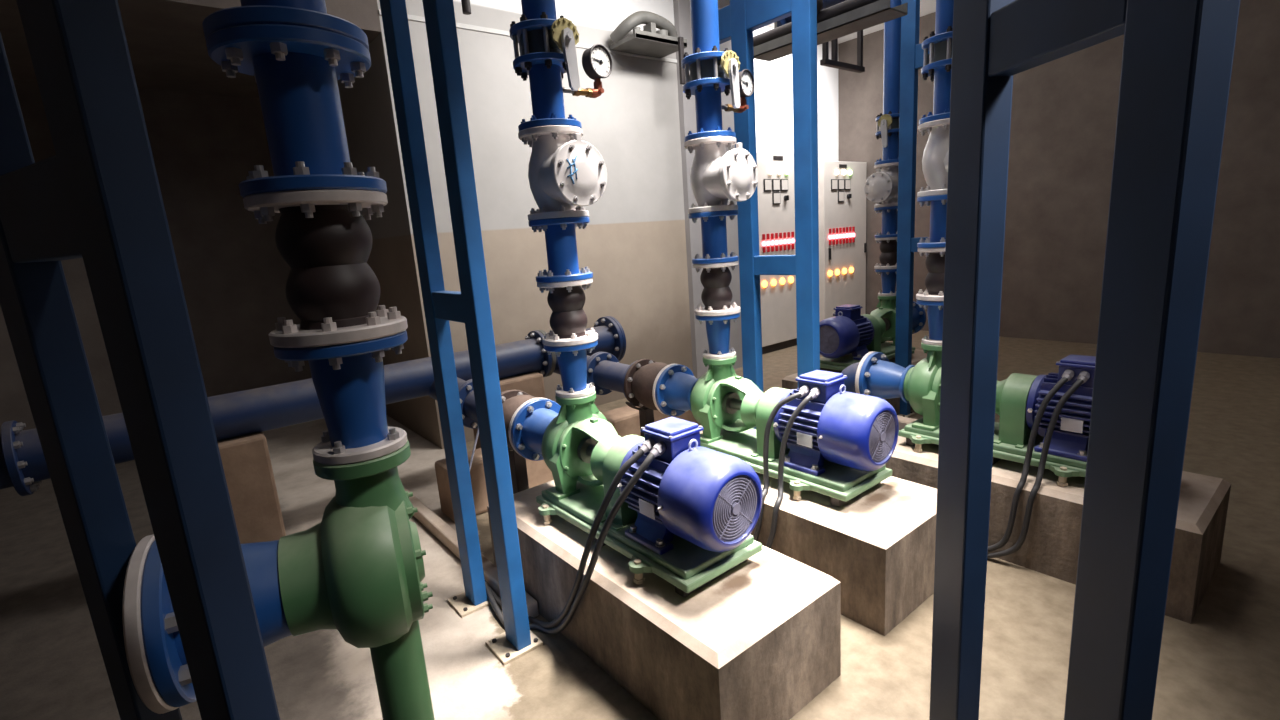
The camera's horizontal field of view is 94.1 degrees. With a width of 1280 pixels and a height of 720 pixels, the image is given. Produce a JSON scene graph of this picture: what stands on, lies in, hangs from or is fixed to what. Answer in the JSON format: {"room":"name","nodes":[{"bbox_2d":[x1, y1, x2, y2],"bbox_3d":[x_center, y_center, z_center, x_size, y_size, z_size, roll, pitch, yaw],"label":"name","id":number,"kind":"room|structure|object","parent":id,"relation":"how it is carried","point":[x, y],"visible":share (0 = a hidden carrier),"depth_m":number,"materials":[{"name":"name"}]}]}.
{"room":"mechanical room","nodes":[
{"label":"mechanical room","id":0,"kind":"room"},
{"bbox_2d":[0,80,311,434],"bbox_3d":[-3.949,-1.105,4.674,2.800,3.600,0.200,-13,15,-37],"label":"wall","id":1,"kind":"structure","parent":0,"point":[233,272],"depth_m":4.89,"materials":[{"name":"beige paint"}]},
{"bbox_2d":[0,0,380,97],"bbox_3d":[-3.354,-2.321,3.548,2.800,0.850,2.000,-13,15,-37],"label":"ceiling","id":2,"kind":"structure","parent":0,"point":[166,41],"depth_m":3.65,"materials":[{"name":"white paint"}]},
{"bbox_2d":[337,0,692,448],"bbox_3d":[-1.249,-1.476,5.526,2.550,3.600,2.200,-13,15,-37],"label":"wall","id":3,"kind":"structure","parent":0,"point":[633,242],"depth_m":4.56,"materials":[{"name":"paint"}]},
{"bbox_2d":[379,10,676,62],"bbox_3d":[-0.628,-2.384,4.460,2.550,0.030,0.010,-13,15,-37],"label":"trim","id":4,"kind":"structure","parent":3,"relation":"attached to","point":[410,17],"depth_m":4.17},
{"bbox_2d":[609,11,686,84],"bbox_3d":[0.073,-2.479,4.785,0.613,0.536,0.370,-13,15,-37],"label":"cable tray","id":5,"kind":"object","parent":3,"relation":"attached to","point":[663,42],"visible":1,"depth_m":4.69,"materials":[{"name":"metal"}]},
{"bbox_2d":[673,0,701,378],"bbox_3d":[0.434,-1.574,5.417,0.060,3.600,0.060,-13,15,-37],"label":"trim","id":6,"kind":"structure","parent":3,"relation":"attached to","point":[677,4],"depth_m":5.43,"materials":[{"name":"grey paint"}]},
{"bbox_2d":[0,330,1279,719],"bbox_3d":[0.917,0.615,3.839,9.100,0.100,8.000,-13,15,-37],"label":"floor","id":7,"kind":"structure","parent":0,"point":[1224,664],"depth_m":2.14,"materials":[{"name":"concrete"}]},
{"bbox_2d":[0,0,279,719],"bbox_3d":[-0.767,-0.498,0.674,0.505,3.600,0.152,3,14,31],"label":"steel frame","id":8,"kind":"object","parent":7,"relation":"on","point":[98,200],"visible":1,"depth_m":0.70,"materials":[{"name":"blue paint"}]},
{"bbox_2d":[217,432,285,543],"bbox_3d":[-2.006,0.670,2.888,0.400,0.590,0.280,-13,15,-37],"label":"support block","id":9,"kind":"object","parent":7,"relation":"on","point":[247,466],"visible":0.23,"depth_m":2.83,"materials":[{"name":"brown concrete"}]},
{"bbox_2d":[0,316,625,495],"bbox_3d":[-1.427,0.211,3.058,3.470,0.381,0.696,-13,15,-37],"label":"header","id":10,"kind":"object","parent":9,"relation":"on","point":[23,466],"visible":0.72,"depth_m":2.92,"materials":[{"name":"blue paint"}]},
{"bbox_2d":[459,380,477,428],"bbox_3d":[-0.724,0.248,2.937,0.256,0.256,0.384,-13,15,-37],"label":"pipe","id":11,"kind":"object","parent":10,"relation":"attached to","point":[466,392],"visible":0.25,"depth_m":3.01,"materials":[{"name":"blue metal"}]},
{"bbox_2d":[587,352,637,399],"bbox_3d":[-0.105,0.103,3.421,0.256,0.256,0.384,-13,15,-37],"label":"pipe","id":12,"kind":"object","parent":10,"relation":"attached to","point":[605,372],"visible":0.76,"depth_m":3.46,"materials":[{"name":"blue metal"}]},
{"bbox_2d":[278,440,434,719],"bbox_3d":[-0.484,0.683,1.142,0.258,1.063,0.284,-13,15,-37],"label":"pump","id":13,"kind":"object","parent":7,"relation":"on","point":[358,572],"depth_m":1.00,"materials":[{"name":"green paint"}]},
{"bbox_2d":[122,534,291,713],"bbox_3d":[-0.693,0.406,0.995,0.185,0.274,0.274,-10,13,-25],"label":"suction reducer","id":14,"kind":"object","parent":13,"relation":"attached to","point":[156,659],"visible":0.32,"depth_m":0.88,"materials":[{"name":"blue paint"}]},
{"bbox_2d":[273,330,407,464],"bbox_3d":[-0.498,0.059,1.032,0.204,0.202,0.204,-13,15,-37],"label":"pipe reducer","id":15,"kind":"object","parent":13,"relation":"on","point":[348,378],"visible":0.87,"depth_m":0.99,"materials":[{"name":"blue paint"}]},
{"bbox_2d":[243,189,407,347],"bbox_3d":[-0.513,-0.153,0.988,0.210,0.231,0.210,-13,15,-37],"label":"expansion joint","id":16,"kind":"object","parent":15,"relation":"on","point":[325,240],"visible":1,"depth_m":0.93,"materials":[{"name":"rubber"}]},
{"bbox_2d":[206,24,386,197],"bbox_3d":[-0.529,-0.373,0.942,0.220,0.220,0.220,-13,15,-37],"label":"spool","id":17,"kind":"object","parent":16,"relation":"on","point":[296,70],"visible":0.95,"depth_m":0.89,"materials":[{"name":"blue paint"}]},
{"bbox_2d":[202,0,368,49],"bbox_3d":[-0.603,-1.400,0.728,0.220,1.883,0.220,-13,15,-37],"label":"riser pipe","id":18,"kind":"object","parent":17,"relation":"on","point":[307,13],"visible":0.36,"depth_m":0.83,"materials":[{"name":"blue metal"}]},
{"bbox_2d":[379,0,542,664],"bbox_3d":[-0.690,-0.760,1.904,0.152,3.600,0.512,-13,15,-37],"label":"steel frame","id":19,"kind":"object","parent":7,"relation":"on","point":[470,306],"visible":0.92,"depth_m":1.99,"materials":[{"name":"blue paint"}]},
{"bbox_2d":[403,486,538,617],"bbox_3d":[-1.013,0.844,2.998,0.059,0.065,1.920,-13,15,-37],"label":"kerb","id":20,"kind":"object","parent":7,"relation":"on","point":[447,535],"visible":0.34,"depth_m":2.84,"materials":[{"name":"grey concrete"}]},
{"bbox_2d":[469,428,478,469],"bbox_3d":[-0.715,0.555,2.626,0.118,0.608,0.010,-13,15,-37],"label":"loose wire","id":21,"kind":"object","parent":20,"relation":"on","point":[477,434],"visible":0.26,"depth_m":2.59,"materials":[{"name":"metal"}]},
{"bbox_2d":[473,372,544,448],"bbox_3d":[-0.829,0.393,3.809,0.400,0.590,0.280,-13,15,-37],"label":"support block","id":22,"kind":"object","parent":7,"relation":"on","point":[532,383],"visible":0.12,"depth_m":3.71,"materials":[{"name":"brown concrete"}]},
{"bbox_2d":[508,447,528,493],"bbox_3d":[-0.571,0.608,2.850,0.242,0.525,0.150,-13,15,-37],"label":"support","id":23,"kind":"object","parent":7,"relation":"on","point":[518,468],"visible":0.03,"depth_m":2.81,"materials":[{"name":"concrete"}]},
{"bbox_2d":[501,390,546,457],"bbox_3d":[-0.521,0.285,2.689,0.272,0.272,0.260,-13,15,-37],"label":"joint","id":24,"kind":"object","parent":23,"relation":"on","point":[513,401],"visible":0.27,"depth_m":2.61,"materials":[{"name":"metal"}]},
{"bbox_2d":[435,405,700,521],"bbox_3d":[-0.299,0.523,3.715,1.900,0.300,0.200,-13,15,-37],"label":"concrete ledge","id":25,"kind":"object","parent":7,"relation":"on","point":[625,420],"visible":0.32,"depth_m":3.34,"materials":[{"name":"beige concrete"}]},
{"bbox_2d":[625,401,653,437],"bbox_3d":[0.048,0.463,3.333,0.242,0.525,0.150,-13,15,-37],"label":"support","id":26,"kind":"object","parent":7,"relation":"on","point":[646,415],"visible":0.19,"depth_m":3.28,"materials":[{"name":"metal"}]},
{"bbox_2d":[624,359,673,414],"bbox_3d":[0.097,0.140,3.173,0.272,0.272,0.260,-13,15,-37],"label":"joint","id":27,"kind":"object","parent":26,"relation":"on","point":[640,381],"visible":0.56,"depth_m":3.12,"materials":[{"name":"metal"}]},
{"bbox_2d":[487,480,840,719],"bbox_3d":[-0.008,0.795,2.199,0.535,0.347,1.342,-13,15,-37],"label":"concrete plinth","id":28,"kind":"object","parent":7,"relation":"on","point":[761,640],"visible":0.58,"depth_m":1.76,"materials":[{"name":"grey concrete"}]},
{"bbox_2d":[536,481,761,596],"bbox_3d":[-0.011,0.582,2.127,0.414,0.098,0.870,-13,15,-37],"label":"base frame","id":29,"kind":"object","parent":28,"relation":"on","point":[689,567],"visible":0.56,"depth_m":1.85,"materials":[{"name":"green paint"}]},
{"bbox_2d":[542,391,644,530],"bbox_3d":[-0.145,0.327,2.229,0.306,0.378,0.529,-13,15,-37],"label":"pump","id":30,"kind":"object","parent":29,"relation":"on","point":[579,444],"visible":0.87,"depth_m":2.24,"materials":[{"name":"green paint"}]},
{"bbox_2d":[511,399,560,460],"bbox_3d":[-0.376,0.312,2.511,0.270,0.270,0.203,-13,15,-37],"label":"suction reducer","id":31,"kind":"object","parent":30,"relation":"attached to","point":[529,425],"visible":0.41,"depth_m":2.50,"materials":[{"name":"blue paint"}]},
{"bbox_2d":[544,340,597,397],"bbox_3d":[-0.255,0.029,2.273,0.204,0.202,0.204,-13,15,-37],"label":"pipe reducer","id":32,"kind":"object","parent":30,"relation":"on","point":[572,360],"visible":0.85,"depth_m":2.23,"materials":[{"name":"blue paint"}]},
{"bbox_2d":[537,278,597,345],"bbox_3d":[-0.271,-0.184,2.228,0.210,0.231,0.210,-13,15,-37],"label":"expansion joint","id":33,"kind":"object","parent":32,"relation":"on","point":[566,300],"visible":0.98,"depth_m":2.17,"materials":[{"name":"rubber"}]},
{"bbox_2d":[528,217,592,282],"bbox_3d":[-0.286,-0.404,2.182,0.220,0.220,0.220,-13,15,-37],"label":"spool","id":34,"kind":"object","parent":33,"relation":"on","point":[560,233],"visible":0.98,"depth_m":2.13,"materials":[{"name":"blue paint"}]},
{"bbox_2d":[518,125,606,220],"bbox_3d":[-0.281,-0.654,2.100,0.226,0.301,0.301,-13,15,-37],"label":"valve","id":35,"kind":"object","parent":34,"relation":"on","point":[564,174],"visible":0.96,"depth_m":2.02,"materials":[{"name":"silver metal"}]},
{"bbox_2d":[513,52,581,130],"bbox_3d":[-0.323,-0.917,2.075,0.220,0.229,0.220,-13,15,-37],"label":"spool","id":36,"kind":"object","parent":35,"relation":"on","point":[545,70],"visible":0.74,"depth_m":2.02,"materials":[{"name":"blue paint"}]},
{"bbox_2d":[513,18,579,90],"bbox_3d":[-0.311,-1.016,2.030,0.182,0.224,0.243,-13,15,-37],"label":"valve","id":37,"kind":"object","parent":36,"relation":"on","point":[563,36],"visible":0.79,"depth_m":1.97,"materials":[{"name":"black metal"}]},
{"bbox_2d":[509,0,563,42],"bbox_3d":[-0.390,-1.845,1.881,0.212,1.515,0.212,-13,15,-37],"label":"riser pipe","id":38,"kind":"object","parent":37,"relation":"on","point":[536,14],"visible":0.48,"depth_m":1.97,"materials":[{"name":"blue metal"}]},
{"bbox_2d":[563,44,611,97],"bbox_3d":[-0.197,-1.045,2.149,0.059,0.179,0.230,8,17,44],"label":"pressure gauge","id":39,"kind":"object","parent":36,"relation":"attached to","point":[596,60],"visible":0.98,"depth_m":2.16,"materials":[{"name":"metal"}]},
{"bbox_2d":[617,417,761,554],"bbox_3d":[0.140,0.388,1.865,0.295,0.366,0.423,-13,15,-37],"label":"motor","id":40,"kind":"object","parent":29,"relation":"on","point":[710,499],"visible":0.99,"depth_m":1.75,"materials":[{"name":"blue metal"}]},
{"bbox_2d":[488,449,643,627],"bbox_3d":[-0.351,0.628,2.113,0.868,0.756,0.150,4,14,35],"label":"power cable","id":41,"kind":"object","parent":40,"relation":"attached to","point":[640,452],"visible":0.89,"depth_m":1.90,"materials":[{"name":"black rubber"}]},
{"bbox_2d":[485,452,654,634],"bbox_3d":[-0.338,0.631,2.092,0.921,0.757,0.146,4,14,35],"label":"power cable","id":42,"kind":"object","parent":40,"relation":"attached to","point":[650,457],"visible":0.87,"depth_m":1.88,"materials":[{"name":"black rubber"}]},
{"bbox_2d":[713,475,756,541],"bbox_3d":[0.276,0.428,1.714,0.195,0.195,0.009,-13,15,-37],"label":"fan grille","id":43,"kind":"object","parent":40,"relation":"attached to","point":[734,496],"depth_m":1.71,"materials":[{"name":"metal"}]},
{"bbox_2d":[718,0,819,428],"bbox_3d":[0.558,-1.059,2.905,0.152,3.600,0.700,-13,15,-37],"label":"steel frame","id":44,"kind":"object","parent":7,"relation":"on","point":[738,20],"visible":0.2,"depth_m":2.82,"materials":[{"name":"blue paint"}]},
{"bbox_2d":[756,152,796,353],"bbox_3d":[1.450,-1.197,6.782,0.800,2.165,0.465,-13,15,-37],"label":"control panel","id":45,"kind":"object","parent":7,"relation":"on","point":[776,198],"visible":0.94,"depth_m":6.59,"materials":[{"name":"beige paint"}]},
{"bbox_2d":[700,431,936,635],"bbox_3d":[0.610,0.650,2.682,0.535,0.347,1.342,-13,15,-37],"label":"concrete plinth","id":46,"kind":"object","parent":7,"relation":"on","point":[879,544],"visible":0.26,"depth_m":2.15,"materials":[{"name":"grey concrete"}]},
{"bbox_2d":[700,428,891,506],"bbox_3d":[0.607,0.437,2.610,0.414,0.098,0.870,-13,15,-37],"label":"base frame","id":47,"kind":"object","parent":46,"relation":"on","point":[843,484],"visible":0.46,"depth_m":2.33,"materials":[{"name":"green paint"}]},
{"bbox_2d":[690,356,789,461],"bbox_3d":[0.473,0.182,2.712,0.306,0.378,0.529,-13,15,-37],"label":"pump","id":48,"kind":"object","parent":47,"relation":"on","point":[720,399],"visible":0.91,"depth_m":2.72,"materials":[{"name":"green paint"}]},
{"bbox_2d":[655,364,698,416],"bbox_3d":[0.242,0.167,2.995,0.270,0.270,0.203,-13,15,-37],"label":"suction reducer","id":49,"kind":"object","parent":48,"relation":"attached to","point":[674,386],"visible":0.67,"depth_m":2.98,"materials":[{"name":"blue paint"}]},
{"bbox_2d":[695,312,739,359],"bbox_3d":[0.363,-0.117,2.756,0.204,0.202,0.204,-13,15,-37],"label":"pipe reducer","id":50,"kind":"object","parent":48,"relation":"on","point":[717,327],"visible":0.87,"depth_m":2.71,"materials":[{"name":"blue paint"}]},
{"bbox_2d":[692,261,740,315],"bbox_3d":[0.348,-0.329,2.712,0.210,0.231,0.210,-13,15,-37],"label":"expansion joint","id":51,"kind":"object","parent":50,"relation":"on","point":[716,296],"visible":0.97,"depth_m":2.65,"materials":[{"name":"rubber"}]},
{"bbox_2d":[688,210,738,263],"bbox_3d":[0.332,-0.549,2.666,0.220,0.220,0.220,-13,15,-37],"label":"spool","id":52,"kind":"object","parent":51,"relation":"on","point":[713,223],"visible":1,"depth_m":2.61,"materials":[{"name":"blue paint"}]},
{"bbox_2d":[684,136,757,213],"bbox_3d":[0.337,-0.799,2.584,0.226,0.301,0.301,-13,15,-37],"label":"valve","id":53,"kind":"object","parent":52,"relation":"on","point":[717,175],"visible":0.98,"depth_m":2.52,"materials":[{"name":"silver metal"}]},
{"bbox_2d":[683,78,735,141],"bbox_3d":[0.295,-1.062,2.559,0.220,0.229,0.220,-13,15,-37],"label":"spool","id":54,"kind":"object","parent":53,"relation":"on","point":[707,92],"visible":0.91,"depth_m":2.50,"materials":[{"name":"blue paint"}]},
{"bbox_2d":[685,50,740,108],"bbox_3d":[0.307,-1.162,2.514,0.182,0.224,0.243,-13,15,-37],"label":"valve","id":55,"kind":"object","parent":54,"relation":"on","point":[729,64],"visible":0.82,"depth_m":2.45,"materials":[{"name":"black metal"}]},
{"bbox_2d":[681,0,727,70],"bbox_3d":[0.229,-1.990,2.365,0.212,1.515,0.212,-13,15,-37],"label":"riser pipe","id":56,"kind":"object","parent":55,"relation":"on","point":[704,13],"visible":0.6,"depth_m":2.44,"materials":[{"name":"blue metal"}]},
{"bbox_2d":[722,69,753,112],"bbox_3d":[0.421,-1.190,2.632,0.059,0.179,0.230,8,17,44],"label":"pressure gauge","id":57,"kind":"object","parent":54,"relation":"attached to","point":[746,81],"visible":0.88,"depth_m":2.65,"materials":[{"name":"metal"}]},
{"bbox_2d":[773,370,898,475],"bbox_3d":[0.758,0.242,2.348,0.295,0.366,0.423,-13,15,-37],"label":"motor","id":58,"kind":"object","parent":47,"relation":"on","point":[838,426],"visible":0.98,"depth_m":2.24,"materials":[{"name":"blue metal"}]},
{"bbox_2d":[753,392,800,540],"bbox_3d":[0.453,0.505,2.415,0.395,0.756,0.130,0,12,18],"label":"power cable","id":59,"kind":"object","parent":58,"relation":"attached to","point":[784,401],"visible":0.78,"depth_m":2.37,"materials":[{"name":"black rubber"}]},
{"bbox_2d":[766,394,812,548],"bbox_3d":[0.501,0.515,2.352,0.370,0.755,0.122,-2,12,11],"label":"power cable","id":60,"kind":"object","parent":58,"relation":"attached to","point":[809,397],"visible":0.82,"depth_m":2.31,"materials":[{"name":"black rubber"}]},
{"bbox_2d":[869,410,894,461],"bbox_3d":[0.894,0.283,2.197,0.195,0.195,0.009,-13,15,-37],"label":"fan grille","id":61,"kind":"object","parent":58,"relation":"attached to","point":[881,422],"depth_m":2.19,"materials":[{"name":"metal"}]},
{"bbox_2d":[818,161,866,320],"bbox_3d":[2.456,-1.404,7.587,0.920,2.100,0.465,-13,15,-37],"label":"control panel","id":62,"kind":"object","parent":7,"relation":"on","point":[841,193],"visible":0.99,"depth_m":7.35,"materials":[{"name":"beige paint"}]},
{"bbox_2d":[782,349,926,414],"bbox_3d":[1.710,0.196,4.480,1.342,0.347,0.535,-13,15,-37],"label":"concrete plinth","id":63,"kind":"object","parent":7,"relation":"on","point":[789,382],"visible":0.11,"depth_m":4.25,"materials":[{"name":"grey concrete"}]},
{"bbox_2d":[820,341,914,372],"bbox_3d":[1.667,-0.017,4.423,0.870,0.098,0.414,-13,15,-37],"label":"base frame","id":64,"kind":"object","parent":63,"relation":"on","point":[837,365],"visible":0.27,"depth_m":4.22,"materials":[{"name":"green paint"}]},
{"bbox_2d":[820,304,874,359],"bbox_3d":[1.435,-0.196,4.214,0.423,0.366,0.295,-13,15,-37],"label":"motor","id":65,"kind":"object","parent":64,"relation":"on","point":[848,332],"visible":0.91,"depth_m":4.10,"materials":[{"name":"blue metal"}]},
{"bbox_2d":[820,325,838,352],"bbox_3d":[1.281,-0.140,4.088,0.009,0.195,0.195,-13,15,-37],"label":"fan grille","id":66,"kind":"object","parent":65,"relation":"attached to","point":[829,334],"depth_m":4.07,"materials":[{"name":"blue metal"}]},
{"bbox_2d":[862,295,895,352],"bbox_3d":[1.803,-0.284,4.487,0.529,0.378,0.306,-13,15,-37],"label":"pump","id":67,"kind":"object","parent":64,"relation":"on","point":[883,319],"visible":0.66,"depth_m":4.47,"materials":[{"name":"green paint"}]},
{"bbox_2d":[875,269,896,295],"bbox_3d":[1.886,-0.593,4.515,0.204,0.202,0.204,-13,15,-37],"label":"pipe reducer","id":68,"kind":"object","parent":67,"relation":"on","point":[888,276],"visible":0.72,"depth_m":4.47,"materials":[{"name":"blue paint"}]},
{"bbox_2d":[874,237,896,268],"bbox_3d":[1.871,-0.805,4.471,0.210,0.231,0.210,-13,15,-37],"label":"expansion joint","id":69,"kind":"object","parent":68,"relation":"on","point":[888,246],"visible":0.74,"depth_m":4.42,"materials":[{"name":"rubber"}]},
{"bbox_2d":[874,206,897,237],"bbox_3d":[1.855,-1.025,4.425,0.220,0.220,0.220,-13,15,-37],"label":"spool","id":70,"kind":"object","parent":69,"relation":"on","point":[889,214],"visible":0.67,"depth_m":4.38,"materials":[{"name":"blue paint"}]},
{"bbox_2d":[864,162,898,207],"bbox_3d":[1.808,-1.273,4.349,0.301,0.301,0.226,-13,15,-37],"label":"valve","id":71,"kind":"object","parent":70,"relation":"on","point":[881,188],"visible":0.74,"depth_m":4.28,"materials":[{"name":"silver metal"}]},
{"bbox_2d":[875,128,898,164],"bbox_3d":[1.818,-1.539,4.317,0.220,0.229,0.220,-13,15,-37],"label":"spool","id":72,"kind":"object","parent":71,"relation":"on","point":[891,152],"visible":0.57,"depth_m":4.27,"materials":[{"name":"blue paint"}]},
{"bbox_2d":[877,114,898,147],"bbox_3d":[1.787,-1.636,4.277,0.243,0.224,0.182,-13,15,-37],"label":"valve","id":73,"kind":"object","parent":72,"relation":"on","point":[886,122],"visible":0.75,"depth_m":4.20,"materials":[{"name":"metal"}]},
{"bbox_2d":[876,0,900,121],"bbox_3d":[1.752,-2.466,4.124,0.212,1.515,0.212,-13,15,-37],"label":"riser pipe","id":74,"kind":"object","parent":73,"relation":"on","point":[892,28],"visible":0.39,"depth_m":4.17,"materials":[{"name":"blue metal"}]},
{"bbox_2d":[912,301,925,333],"bbox_3d":[2.084,-0.325,4.717,0.203,0.270,0.270,-13,15,-37],"label":"suction reducer","id":75,"kind":"object","parent":67,"relation":"attached to","point":[919,315],"visible":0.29,"depth_m":4.68,"materials":[{"name":"blue paint"}]},
{"bbox_2d":[841,351,873,393],"bbox_3d":[1.134,0.310,3.156,0.272,0.743,0.212,-13,15,-37],"label":"suction elbow","id":76,"kind":"object","parent":7,"relation":"on","point":[852,371],"visible":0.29,"depth_m":3.04,"materials":[{"name":"blue metal"}]},
{"bbox_2d":[895,0,929,417],"bbox_3d":[1.863,-1.339,3.802,0.152,3.600,0.505,-13,15,-37],"label":"steel frame","id":77,"kind":"object","parent":7,"relation":"on","point":[912,53],"visible":0.28,"depth_m":3.95,"materials":[{"name":"blue paint"}]},
{"bbox_2d":[886,415,1230,623],"bbox_3d":[1.615,0.587,2.636,0.535,0.347,1.342,-13,15,-37],"label":"concrete plinth","id":78,"kind":"object","parent":7,"relation":"on","point":[1050,547],"visible":0.48,"depth_m":2.26,"materials":[{"name":"grey concrete"}]},
{"bbox_2d":[898,417,1086,486],"bbox_3d":[1.612,0.375,2.564,0.414,0.098,0.870,-13,15,-37],"label":"base frame","id":79,"kind":"object","parent":78,"relation":"on","point":[1063,467],"visible":0.34,"depth_m":2.44,"materials":[{"name":"green paint"}]},
{"bbox_2d":[903,342,1038,448],"bbox_3d":[1.478,0.119,2.667,0.306,0.378,0.529,-13,15,-37],"label":"pump","id":80,"kind":"object","parent":79,"relation":"on","point":[922,382],"visible":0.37,"depth_m":2.66,"materials":[{"name":"green paint"}]},
{"bbox_2d":[859,352,914,402],"bbox_3d":[1.248,0.104,2.949,0.270,0.270,0.203,-13,15,-37],"label":"suction reducer","id":81,"kind":"object","parent":80,"relation":"attached to","point":[879,377],"visible":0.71,"depth_m":2.92,"materials":[{"name":"blue paint"}]},
{"bbox_2d":[917,299,943,345],"bbox_3d":[1.368,-0.179,2.710,0.204,0.202,0.204,-13,15,-37],"label":"pipe reducer","id":82,"kind":"object","parent":80,"relation":"on","point":[934,308],"visible":0.55,"depth_m":2.68,"materials":[{"name":"blue paint"}]},
{"bbox_2d":[916,247,944,300],"bbox_3d":[1.353,-0.391,2.666,0.210,0.231,0.210,-13,15,-37],"label":"expansion joint","id":83,"kind":"object","parent":82,"relation":"on","point":[935,260],"visible":0.48,"depth_m":2.63,"materials":[{"name":"rubber"}]},
{"bbox_2d":[917,194,946,247],"bbox_3d":[1.337,-0.612,2.620,0.220,0.220,0.220,-13,15,-37],"label":"spool","id":84,"kind":"object","parent":83,"relation":"on","point":[937,203],"visible":0.59,"depth_m":2.58,"materials":[{"name":"blue paint"}]},
{"bbox_2d":[917,118,949,196],"bbox_3d":[1.342,-0.862,2.538,0.226,0.301,0.301,-13,15,-37],"label":"valve","id":85,"kind":"object","parent":84,"relation":"on","point":[936,151],"visible":0.34,"depth_m":2.52,"materials":[{"name":"silver metal"}]},
{"bbox_2d":[919,58,951,124],"bbox_3d":[1.300,-1.125,2.513,0.220,0.229,0.220,-13,15,-37],"label":"spool","id":86,"kind":"object","parent":85,"relation":"on","point":[939,72],"visible":0.54,"depth_m":2.47,"materials":[{"name":"blue paint"}]},
{"bbox_2d":[923,38,952,66],"bbox_3d":[1.312,-1.224,2.468,0.182,0.224,0.243,-13,15,-37],"label":"valve","id":87,"kind":"object","parent":86,"relation":"on","point":[942,50],"visible":0.37,"depth_m":2.44,"materials":[{"name":"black metal"}]},
{"bbox_2d":[922,0,953,50],"bbox_3d":[1.234,-2.052,2.319,0.212,1.515,0.212,-13,15,-37],"label":"riser pipe","id":88,"kind":"object","parent":87,"relation":"on","point":[944,8],"visible":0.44,"depth_m":2.42,"materials":[{"name":"blue metal"}]},
{"bbox_2d":[1026,354,1095,461],"bbox_3d":[1.763,0.180,2.302,0.295,0.366,0.423,-13,15,-37],"label":"motor","id":89,"kind":"object","parent":79,"relation":"on","point":[1070,437],"visible":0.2,"depth_m":2.30,"materials":[{"name":"blue metal"}]},
{"bbox_2d":[988,377,1067,551],"bbox_3d":[1.504,0.444,2.346,0.315,0.753,0.098,-2,12,9],"label":"power cable","id":90,"kind":"object","parent":89,"relation":"attached to","point":[1063,380],"visible":0.91,"depth_m":2.32,"materials":[{"name":"black rubber"}]},
{"bbox_2d":[987,378,1083,558],"bbox_3d":[1.535,0.450,2.308,0.315,0.753,0.098,-2,12,9],"label":"power cable","id":91,"kind":"object","parent":89,"relation":"attached to","point":[1079,382],"visible":0.98,"depth_m":2.28,"materials":[{"name":"black rubber"}]},
{"bbox_2d":[929,0,1239,719],"bbox_3d":[0.604,-0.636,0.866,0.152,3.600,0.505,-5,12,-6],"label":"steel frame","id":92,"kind":"object","parent":7,"relation":"on","point":[1176,67],"visible":1,"depth_m":0.85,"materials":[{"name":"blue paint"}]},
{"bbox_2d":[683,0,742,374],"bbox_3d":[0.006,-1.765,6.476,0.650,3.600,2.250,-13,15,-37],"label":"wall column","id":93,"kind":"structure","parent":0,"point":[735,341],"depth_m":5.69,"materials":[{"name":"grey paint"}]},
{"bbox_2d":[753,26,838,161],"bbox_3d":[1.099,-2.107,7.740,2.700,3.600,1.600,-13,15,-37],"label":"wall","id":94,"kind":"structure","parent":0,"point":[773,80],"depth_m":7.07,"materials":[{"name":"white paint"}]},
{"bbox_2d":[767,0,935,43],"bbox_3d":[0.658,-2.998,3.085,9.100,0.100,8.000,-13,15,-37],"label":"ceiling","id":95,"kind":"structure","parent":0,"point":[927,7],"depth_m":6.73,"materials":[{"name":"paint"}]},
{"bbox_2d":[461,0,470,14],"bbox_3d":[-0.921,-2.277,2.943,0.043,1.030,0.044,-13,15,-37],"label":"hanging rod","id":96,"kind":"object","parent":95,"relation":"hanging from","point":[466,8],"visible":1,"depth_m":3.03,"materials":[{"name":"metal"}]},
{"bbox_2d":[777,0,845,26],"bbox_3d":[1.241,-2.523,3.307,0.240,1.000,1.100,-13,15,-37],"label":"pipe","id":97,"kind":"object","parent":95,"relation":"hanging from","point":[826,3],"visible":0.11,"depth_m":3.56,"materials":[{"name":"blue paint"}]},
{"bbox_2d":[817,0,822,13],"bbox_3d":[0.884,-2.385,3.062,0.100,1.120,0.100,-13,15,-37],"label":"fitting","id":98,"kind":"object","parent":95,"relation":"hanging from","point":[819,2],"visible":0.23,"depth_m":3.13,"materials":[{"name":"metal"}]},
{"bbox_2d":[753,0,907,60],"bbox_3d":[0.959,-2.359,3.147,0.170,1.215,0.870,-13,15,-37],"label":"cable tray","id":99,"kind":"object","parent":95,"relation":"hanging from","point":[878,12],"visible":0.84,"depth_m":3.12,"materials":[{"name":"grey metal"}]},
{"bbox_2d":[753,0,878,46],"bbox_3d":[0.951,-1.847,3.237,0.068,0.068,0.840,-13,15,-37],"label":"conduit","id":100,"kind":"object","parent":99,"relation":"in","point":[848,5],"visible":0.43,"depth_m":3.17,"materials":[{"name":"metal"}]},
{"bbox_2d":[820,30,864,72],"bbox_3d":[1.300,-2.520,3.811,0.460,1.220,0.040,-13,15,-37],"label":"hanger","id":101,"kind":"object","parent":95,"relation":"hanging from","point":[834,63],"visible":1,"depth_m":3.88,"materials":[{"name":"metal"}]},
{"bbox_2d":[838,0,1279,357],"bbox_3d":[4.234,-2.001,6.158,0.200,3.600,8.000,-13,15,-37],"label":"wall","id":102,"kind":"structure","parent":0,"point":[1064,109],"depth_m":5.90,"materials":[{"name":"beige paint"}]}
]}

